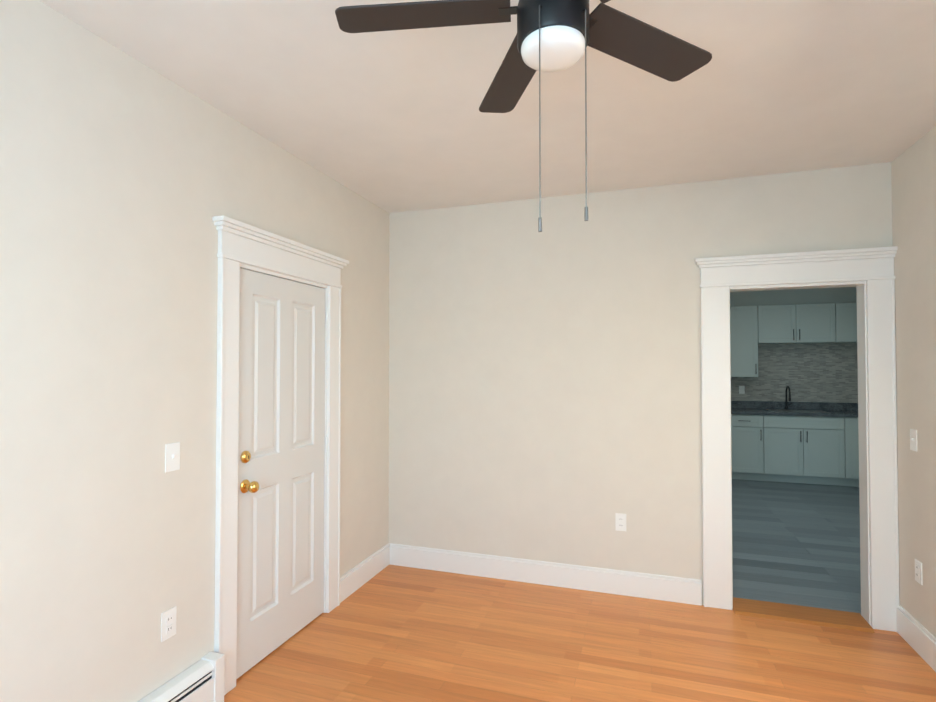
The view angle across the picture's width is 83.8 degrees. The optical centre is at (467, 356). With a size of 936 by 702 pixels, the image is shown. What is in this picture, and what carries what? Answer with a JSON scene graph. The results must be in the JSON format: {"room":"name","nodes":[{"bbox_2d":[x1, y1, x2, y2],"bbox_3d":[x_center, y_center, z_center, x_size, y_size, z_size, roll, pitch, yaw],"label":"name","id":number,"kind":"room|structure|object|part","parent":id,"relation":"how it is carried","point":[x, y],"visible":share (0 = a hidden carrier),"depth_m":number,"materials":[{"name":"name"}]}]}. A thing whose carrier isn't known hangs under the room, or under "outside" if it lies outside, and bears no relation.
{"room":"empty living room","nodes":[
{"label":"empty living room","id":0,"kind":"room"},
{"bbox_2d":[0,0,388,701],"bbox_3d":[-1.431,0.197,1.779,0.120,2.720,4.840,0,-1,18],"label":"wall","id":1,"kind":"structure","parent":0,"point":[124,178],"depth_m":1.97,"materials":[{"name":"beige paint"}]},
{"bbox_2d":[161,606,176,641],"bbox_3d":[-1.234,1.104,2.155,0.008,0.115,0.070,0,-1,18],"label":"electrical outlet plate","id":2,"kind":"object","parent":1,"relation":"attached to","point":[168,623],"visible":1,"depth_m":2.15,"materials":[{"name":"white plastic"}]},
{"bbox_2d":[165,442,179,472],"bbox_3d":[-1.228,0.419,2.176,0.014,0.115,0.070,0,-1,18],"label":"switch plate","id":3,"kind":"object","parent":1,"relation":"attached to","point":[172,456],"visible":1,"depth_m":2.17,"materials":[{"name":"white plastic"}]},
{"bbox_2d":[138,652,224,701],"bbox_3d":[-1.547,1.418,1.088,0.080,0.212,2.663,0,-1,18],"label":"baseboard heater","id":4,"kind":"object","parent":1,"relation":"attached to","point":[202,680],"visible":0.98,"depth_m":2.23,"materials":[{"name":"white metal"}]},
{"bbox_2d":[212,215,348,694],"bbox_3d":[-1.029,0.473,2.890,0.184,2.210,1.078,0,-1,18],"label":"door frame","id":5,"kind":"structure","parent":1,"relation":"attached to","point":[242,245],"depth_m":2.50,"materials":[{"name":"white wood"}]},
{"bbox_3d":[-0.877,0.549,3.247,0.014,1.680,0.024,0,-1,18],"label":"door hinge trim","id":6,"kind":"part","parent":5,"relation":"part of","materials":[{"name":"white wood"}]},
{"bbox_2d":[340,543,391,602],"bbox_3d":[-0.722,1.513,3.675,0.019,0.160,0.669,0,-1,18],"label":"baseboard","id":7,"kind":"structure","parent":1,"relation":"attached to","point":[352,580],"depth_m":3.65,"materials":[{"name":"white wood"}]},
{"bbox_2d":[40,0,935,212],"bbox_3d":[0.173,-1.223,1.275,3.500,0.100,4.840,0,-1,18],"label":"ceiling","id":8,"kind":"structure","parent":0,"point":[394,121],"depth_m":2.29,"materials":[{"name":"paint"}]},
{"bbox_2d":[335,0,711,231],"bbox_3d":[0.185,-0.730,1.280,1.071,0.885,1.058,0,-1,18],"label":"ceiling fan","id":9,"kind":"object","parent":8,"relation":"hanging from","point":[555,35],"visible":1,"depth_m":1.34,"materials":[{"name":"black"}]},
{"bbox_3d":[0.211,-0.756,1.299,0.159,0.039,0.159,0,-1,18],"label":"lamp shade","id":10,"kind":"part","parent":9,"relation":"part of","materials":[{"name":"white glass"}]},
{"bbox_3d":[0.223,-0.556,1.222,0.109,0.534,0.062,0,-1,18],"label":"pull chain","id":11,"kind":"part","parent":9,"relation":"part of","materials":[{"name":"silver metal"}]},
{"bbox_2d":[224,479,935,701],"bbox_3d":[1.661,1.615,3.268,5.040,0.060,9.660,0,-1,18],"label":"floor","id":12,"kind":"structure","parent":0,"point":[392,633],"depth_m":2.89,"materials":[{"name":"laminate"}]},
{"bbox_2d":[731,414,770,480],"bbox_3d":[3.795,1.216,7.214,0.519,0.885,0.598,0,-1,18],"label":"base cabinet","id":13,"kind":"object","parent":12,"relation":"on","point":[750,433],"depth_m":6.92,"materials":[{"name":"grey wood"}]},
{"bbox_3d":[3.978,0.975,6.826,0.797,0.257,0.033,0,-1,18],"label":"handle","id":14,"kind":"part","parent":13,"relation":"part of","materials":[{"name":"black"}]},
{"bbox_2d":[771,414,850,485],"bbox_3d":[4.417,1.212,7.008,1.028,0.885,0.598,0,-1,18],"label":"base cabinet","id":15,"kind":"object","parent":12,"relation":"on","point":[800,442],"depth_m":6.71,"materials":[{"name":"grey wood"}]},
{"bbox_2d":[731,406,857,417],"bbox_3d":[4.422,0.750,7.002,1.888,0.040,0.623,0,-1,18],"label":"countertop","id":16,"kind":"structure","parent":15,"relation":"on","point":[734,409],"depth_m":6.77,"materials":[{"name":"black stone"}]},
{"bbox_2d":[785,386,791,409],"bbox_3d":[4.428,0.567,7.169,0.101,0.331,0.206,0,-1,18],"label":"kitchen faucet","id":17,"kind":"object","parent":16,"relation":"on","point":[788,405],"depth_m":7.25,"materials":[{"name":"black metal"}]},
{"bbox_2d":[766,409,829,412],"bbox_3d":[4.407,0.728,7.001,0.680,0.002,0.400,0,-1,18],"label":"sink","id":18,"kind":"object","parent":16,"relation":"in","point":[769,410],"depth_m":6.92,"materials":[{"name":"silver metal"}]},
{"bbox_2d":[851,418,858,486],"bbox_3d":[5.058,1.208,6.797,0.557,0.885,0.598,0,-1,18],"label":"base cabinet","id":19,"kind":"object","parent":12,"relation":"on","point":[854,421],"depth_m":6.56,"materials":[{"name":"grey wood"}]},
{"bbox_2d":[389,162,891,604],"bbox_3d":[1.683,0.226,3.361,5.040,2.720,0.120,0,-1,18],"label":"wall","id":20,"kind":"structure","parent":0,"point":[545,399],"depth_m":3.62,"materials":[{"name":"beige paint"}]},
{"bbox_2d":[392,543,701,605],"bbox_3d":[0.437,1.513,3.677,2.220,0.160,0.016,0,-1,18],"label":"baseboard","id":21,"kind":"structure","parent":20,"relation":"attached to","point":[611,581],"depth_m":3.62,"materials":[{"name":"white wood"}]},
{"bbox_2d":[615,513,625,530],"bbox_3d":[1.024,1.109,3.495,0.070,0.115,0.008,0,-1,18],"label":"outlet","id":22,"kind":"object","parent":20,"relation":"attached to","point":[620,521],"visible":1,"depth_m":3.49,"materials":[{"name":"white plastic"}]},
{"bbox_2d":[695,246,899,631],"bbox_3d":[2.002,0.478,3.228,1.097,2.212,0.206,0,-1,18],"label":"door frame","id":23,"kind":"structure","parent":20,"relation":"attached to","point":[868,273],"depth_m":3.14,"materials":[{"name":"white wood"}]},
{"bbox_2d":[733,597,874,632],"bbox_3d":[2.020,1.576,3.208,0.720,0.015,0.240,0,-1,18],"label":"sill","id":24,"kind":"structure","parent":20,"relation":"attached to","point":[807,615],"depth_m":3.17,"materials":[{"name":"brown wood"}]},
{"bbox_2d":[730,287,856,402],"bbox_3d":[3.444,0.308,7.728,4.440,2.720,0.120,0,-1,18],"label":"wall","id":25,"kind":"structure","parent":0,"point":[801,296],"depth_m":7.31,"materials":[{"name":"grey paint"}]},
{"bbox_2d":[730,306,765,376],"bbox_3d":[3.836,-0.206,7.366,0.519,0.984,0.321,0,-1,18],"label":"upper cabinet","id":26,"kind":"object","parent":25,"relation":"attached to","point":[752,328],"depth_m":7.20,"materials":[{"name":"grey wood"}]},
{"bbox_2d":[731,343,857,402],"bbox_3d":[4.530,0.194,7.304,1.870,0.868,0.008,0,-1,18],"label":"tile backsplash","id":27,"kind":"structure","parent":25,"relation":"attached to","point":[821,372],"depth_m":7.25,"materials":[{"name":"tile"}]},
{"bbox_2d":[739,386,744,393],"bbox_3d":[3.929,0.476,7.490,0.070,0.115,0.005,0,-1,18],"label":"electrical outlet plate","id":28,"kind":"object","parent":27,"relation":"attached to","point":[741,389],"visible":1,"depth_m":7.49,"materials":[{"name":"white plastic"}]},
{"bbox_2d":[731,402,857,409],"bbox_3d":[4.517,0.682,7.290,1.888,0.105,0.020,0,-1,18],"label":"backsplash","id":29,"kind":"structure","parent":25,"relation":"attached to","point":[746,405],"depth_m":7.25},
{"bbox_2d":[766,303,841,343],"bbox_3d":[4.487,-0.443,7.156,0.969,0.519,0.321,0,-1,18],"label":"upper cabinet","id":30,"kind":"object","parent":25,"relation":"attached to","point":[792,323],"depth_m":6.99,"materials":[{"name":"grey wood"}]},
{"bbox_2d":[838,302,856,342],"bbox_3d":[5.099,-0.447,6.953,0.557,0.519,0.321,0,-1,18],"label":"upper cabinet","id":31,"kind":"object","parent":25,"relation":"attached to","point":[849,310],"depth_m":6.83,"materials":[{"name":"grey wood"}]},
{"bbox_2d":[891,126,935,637],"bbox_3d":[1.778,0.177,0.718,0.120,2.720,4.840,0,-1,18],"label":"wall","id":32,"kind":"structure","parent":0,"point":[913,174],"depth_m":2.79,"materials":[{"name":"beige paint"}]},
{"bbox_2d":[910,429,917,451],"bbox_3d":[2.405,0.450,2.823,0.014,0.115,0.070,0,-1,18],"label":"switch plate","id":33,"kind":"object","parent":32,"relation":"attached to","point":[913,439],"visible":1,"depth_m":2.82,"materials":[{"name":"white plastic"}]},
{"bbox_2d":[897,605,935,671],"bbox_3d":[1.730,1.458,0.773,0.019,0.160,4.720,0,-1,18],"label":"baseboard","id":34,"kind":"structure","parent":32,"relation":"attached to","point":[916,635],"depth_m":2.77,"materials":[{"name":"white wood"}]},
{"bbox_2d":[915,559,922,584],"bbox_3d":[2.398,1.146,2.781,0.008,0.115,0.070,0,-1,18],"label":"electrical outlet plate","id":35,"kind":"object","parent":32,"relation":"attached to","point":[918,572],"visible":1,"depth_m":2.77,"materials":[{"name":"white plastic"}]},
{"bbox_3d":[-1.059,0.573,2.898,0.029,2.010,0.762,0,-1,18],"label":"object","id":36,"kind":"object","parent":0,"visible":0},
{"bbox_2d":[236,268,324,678],"bbox_3d":[-0.990,0.570,2.876,0.113,1.999,0.756,0,-1,18],"label":"door","id":37,"kind":"structure","parent":36,"relation":"attached to","point":[280,540],"depth_m":2.83,"materials":[{"name":"white paint"}]},
{"bbox_3d":[-1.070,0.570,2.574,0.075,0.209,0.066,0,-1,18],"label":"knob","id":38,"kind":"part","parent":37,"relation":"part of","materials":[{"name":"gold metal"}]}
]}

